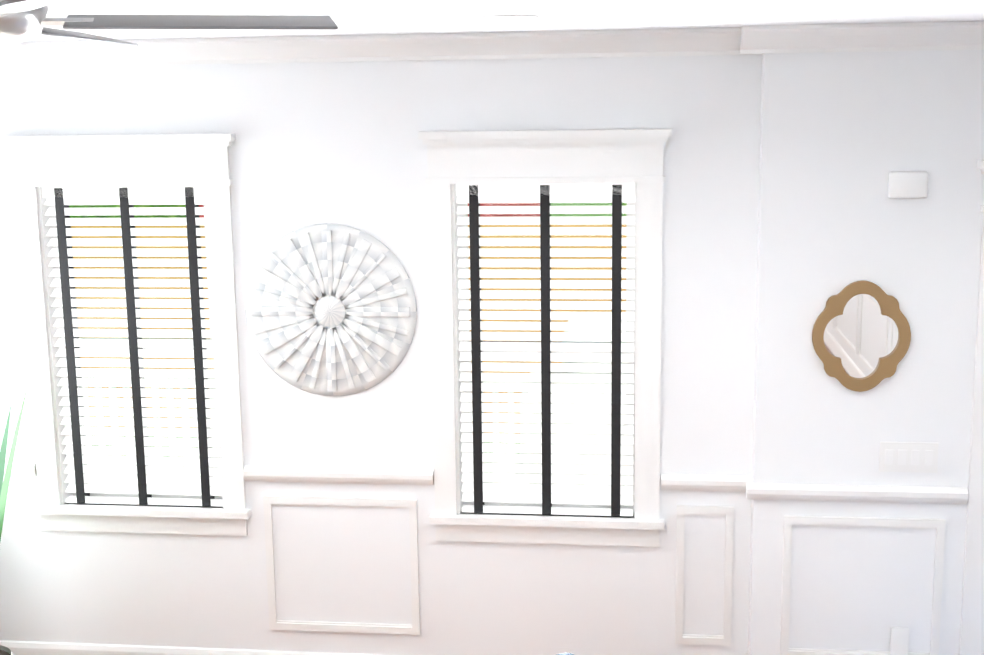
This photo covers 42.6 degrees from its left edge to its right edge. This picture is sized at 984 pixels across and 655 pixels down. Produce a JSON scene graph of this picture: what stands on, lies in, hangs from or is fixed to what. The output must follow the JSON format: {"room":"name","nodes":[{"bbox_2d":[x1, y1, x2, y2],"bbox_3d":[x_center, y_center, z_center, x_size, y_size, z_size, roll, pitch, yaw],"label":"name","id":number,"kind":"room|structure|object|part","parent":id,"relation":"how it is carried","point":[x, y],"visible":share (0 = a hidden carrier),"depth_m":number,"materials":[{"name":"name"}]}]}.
{"room":"living room","nodes":[
{"label":"living room","id":0,"kind":"room"},
{"bbox_2d":[0,55,761,654],"bbox_3d":[0.635,0.193,5.170,6.150,2.740,0.150,0,10,7],"label":"wall","id":1,"kind":"structure","parent":0,"point":[326,143],"depth_m":5.21,"materials":[{"name":"white paint"}]},
{"bbox_2d":[0,134,250,535],"bbox_3d":[-1.511,0.039,5.366,0.980,1.700,0.205,0,10,7],"label":"window","id":2,"kind":"structure","parent":1,"relation":"in","point":[39,163],"depth_m":5.28,"materials":[{"name":"white"}]},
{"bbox_2d":[42,186,222,506],"bbox_3d":[-1.512,0.086,5.359,0.704,1.373,0.052,0,10,7],"label":"window blinds","id":3,"kind":"object","parent":2,"relation":"attached to","point":[205,485],"visible":0.83,"depth_m":5.35,"materials":[{"name":"white wood"}]},
{"bbox_3d":[-1.505,0.070,5.419,0.716,1.390,0.060,0,10,7],"label":"window sash","id":4,"kind":"part","parent":2,"relation":"part of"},
{"bbox_2d":[0,640,382,654],"bbox_3d":[-0.659,1.478,5.465,3.470,0.140,0.017,0,10,7],"label":"baseboard","id":5,"kind":"structure","parent":1,"relation":"attached to","point":[34,648],"depth_m":5.55,"materials":[{"name":"white wood"}]},
{"bbox_2d":[245,223,416,395],"bbox_3d":[-0.666,-0.066,5.180,0.720,0.720,0.030,0,10,7],"label":"artwork","id":6,"kind":"object","parent":1,"relation":"attached to","point":[330,309],"visible":1,"depth_m":5.17},
{"bbox_2d":[418,129,671,546],"bbox_3d":[0.223,0.052,5.165,0.990,1.700,0.205,0,10,7],"label":"window","id":7,"kind":"structure","parent":1,"relation":"in","point":[454,158],"depth_m":5.08,"materials":[{"name":"white wood"}]},
{"bbox_2d":[456,183,634,515],"bbox_3d":[0.221,0.098,5.158,0.714,1.373,0.052,0,10,7],"label":"window blinds","id":8,"kind":"object","parent":7,"relation":"attached to","point":[605,480],"visible":0.83,"depth_m":5.15,"materials":[{"name":"white"}]},
{"bbox_3d":[0.229,0.083,5.219,0.726,1.390,0.060,0,10,7],"label":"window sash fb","id":9,"kind":"part","parent":7,"relation":"part of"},
{"bbox_2d":[23,0,983,41],"bbox_3d":[-0.112,-0.209,-0.662,6.300,0.100,11.590,0,10,7],"label":"ceiling","id":10,"kind":"structure","parent":0,"point":[372,17],"depth_m":3.90,"materials":[{"name":"white paint"}]},
{"bbox_2d":[0,0,337,112],"bbox_3d":[-0.835,-0.425,2.082,1.139,0.409,1.096,0,10,7],"label":"ceiling fan","id":11,"kind":"object","parent":10,"relation":"hanging from","point":[22,78],"visible":1,"depth_m":2.05,"materials":[{"name":"silver metal"}]},
{"bbox_2d":[476,15,538,20],"bbox_3d":[0.049,-0.979,3.992,0.200,0.005,0.200,0,10,7],"label":"ceiling vent","id":12,"kind":"object","parent":10,"relation":"in","point":[508,17],"visible":1,"depth_m":3.98,"materials":[{"name":"white metal"}]},
{"bbox_2d":[748,50,983,654],"bbox_3d":[2.284,0.226,4.855,2.500,2.740,0.099,0,10,7],"label":"wall","id":13,"kind":"structure","parent":0,"point":[843,135],"depth_m":4.86,"materials":[{"name":"white paint"}]},
{"bbox_2d":[10,21,983,66],"bbox_3d":[-0.111,-0.111,-0.645,6.000,0.097,11.290,0,10,7],"label":"crown molding","id":14,"kind":"structure","parent":13,"relation":"attached to","point":[825,38],"depth_m":4.88,"materials":[{"name":"white wood"}]},
{"bbox_2d":[812,280,910,391],"bbox_3d":[1.420,0.034,4.857,0.368,0.432,0.022,0,10,7],"label":"mirror","id":15,"kind":"object","parent":13,"relation":"attached to","point":[861,335],"visible":0.96,"depth_m":4.86,"materials":[{"name":"brown wood"}]},
{"bbox_2d":[890,627,908,654],"bbox_3d":[1.630,1.257,5.049,0.070,0.120,0.006,0,10,7],"label":"electrical outlet","id":16,"kind":"object","parent":13,"relation":"attached to","point":[899,640],"depth_m":5.04,"materials":[{"name":"white plastic"}]},
{"bbox_2d":[888,171,927,198],"bbox_3d":[1.561,-0.535,4.735,0.140,0.100,0.034,0,10,7],"label":"door chime","id":17,"kind":"object","parent":13,"relation":"attached to","point":[902,184],"depth_m":4.72,"materials":[{"name":"white plastic"}]},
{"bbox_2d":[879,442,938,472],"bbox_3d":[1.625,0.505,4.926,0.221,0.121,0.009,0,10,7],"label":"light switch","id":18,"kind":"object","parent":13,"relation":"attached to","point":[919,457],"depth_m":4.92,"materials":[{"name":"white plastic"}]},
{"bbox_2d":[959,160,983,654],"bbox_3d":[2.392,0.474,4.885,1.130,2.240,0.205,0,10,7],"label":"door frame","id":19,"kind":"structure","parent":13,"relation":"attached to","point":[971,641],"depth_m":4.92,"materials":[{"name":"white wood"}]},
{"bbox_3d":[-0.075,2.588,-0.168,6.300,0.100,11.590,0,10,7],"label":"floor","id":20,"kind":"structure","parent":0,"visible":0},
{"bbox_2d":[0,380,28,654],"bbox_3d":[-2.055,0.932,4.981,0.385,1.420,0.533,0,10,7],"label":"snake plant","id":21,"kind":"object","parent":20,"relation":"on","point":[4,487],"visible":1,"depth_m":5.05,"materials":[{"name":"green plant"}]},
{"label":"outside","id":22,"kind":"structure","parent":0,"visible":0},
{"bbox_2d":[91,203,624,485],"bbox_3d":[0.114,1.890,5.774,85.000,0.100,80.000,0,10,7],"label":"ground","id":23,"kind":"structure","parent":22,"point":[582,204],"depth_m":32.27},
{"bbox_2d":[69,203,626,495],"bbox_3d":[-2.385,-3.667,9.041,27.268,12.187,31.757,0,10,7],"label":"scenery","id":24,"kind":"structure","parent":23,"relation":"on","point":[482,236],"depth_m":10.53,"materials":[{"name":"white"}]},
{"bbox_3d":[-3.148,1.168,-0.062,0.150,2.740,11.590,0,10,7],"label":"wall","id":25,"kind":"structure","parent":0,"visible":0},
{"bbox_2d":[4,461,36,475],"bbox_3d":[-2.197,0.680,5.491,0.455,0.202,0.040,0,10,7],"label":"trim","id":26,"kind":"structure","parent":25,"relation":"attached to","point":[19,468],"depth_m":5.45,"materials":[{"name":"white"}]},
{"bbox_2d":[243,465,433,484],"bbox_3d":[-0.646,0.623,5.303,0.810,0.064,0.031,0,10,7],"label":"trim","id":27,"kind":"structure","parent":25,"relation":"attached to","point":[251,473],"depth_m":5.29,"materials":[{"name":"white wood"}]},
{"bbox_2d":[263,496,419,634],"bbox_3d":[-0.640,1.015,5.383,0.660,0.600,0.011,0,10,7],"label":"trim","id":28,"kind":"structure","parent":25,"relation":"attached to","point":[411,504],"depth_m":5.38,"materials":[{"name":"white wood"}]},
{"bbox_2d":[661,474,751,491],"bbox_3d":[0.871,0.634,5.127,0.365,0.064,0.031,0,10,7],"label":"trim","id":29,"kind":"structure","parent":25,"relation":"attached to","point":[684,482],"depth_m":5.12,"materials":[{"name":"white wood"}]},
{"bbox_2d":[740,477,967,503],"bbox_3d":[1.431,0.655,4.964,0.845,0.064,0.031,0,10,7],"label":"trim","id":30,"kind":"structure","parent":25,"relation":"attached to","point":[842,493],"depth_m":4.96,"materials":[{"name":"white"}]},
{"bbox_2d":[780,516,945,654],"bbox_3d":[1.474,1.048,5.039,0.620,0.600,0.011,0,10,7],"label":"trim","id":31,"kind":"structure","parent":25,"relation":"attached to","point":[938,525],"depth_m":5.01,"materials":[{"name":"white wood"}]}
]}

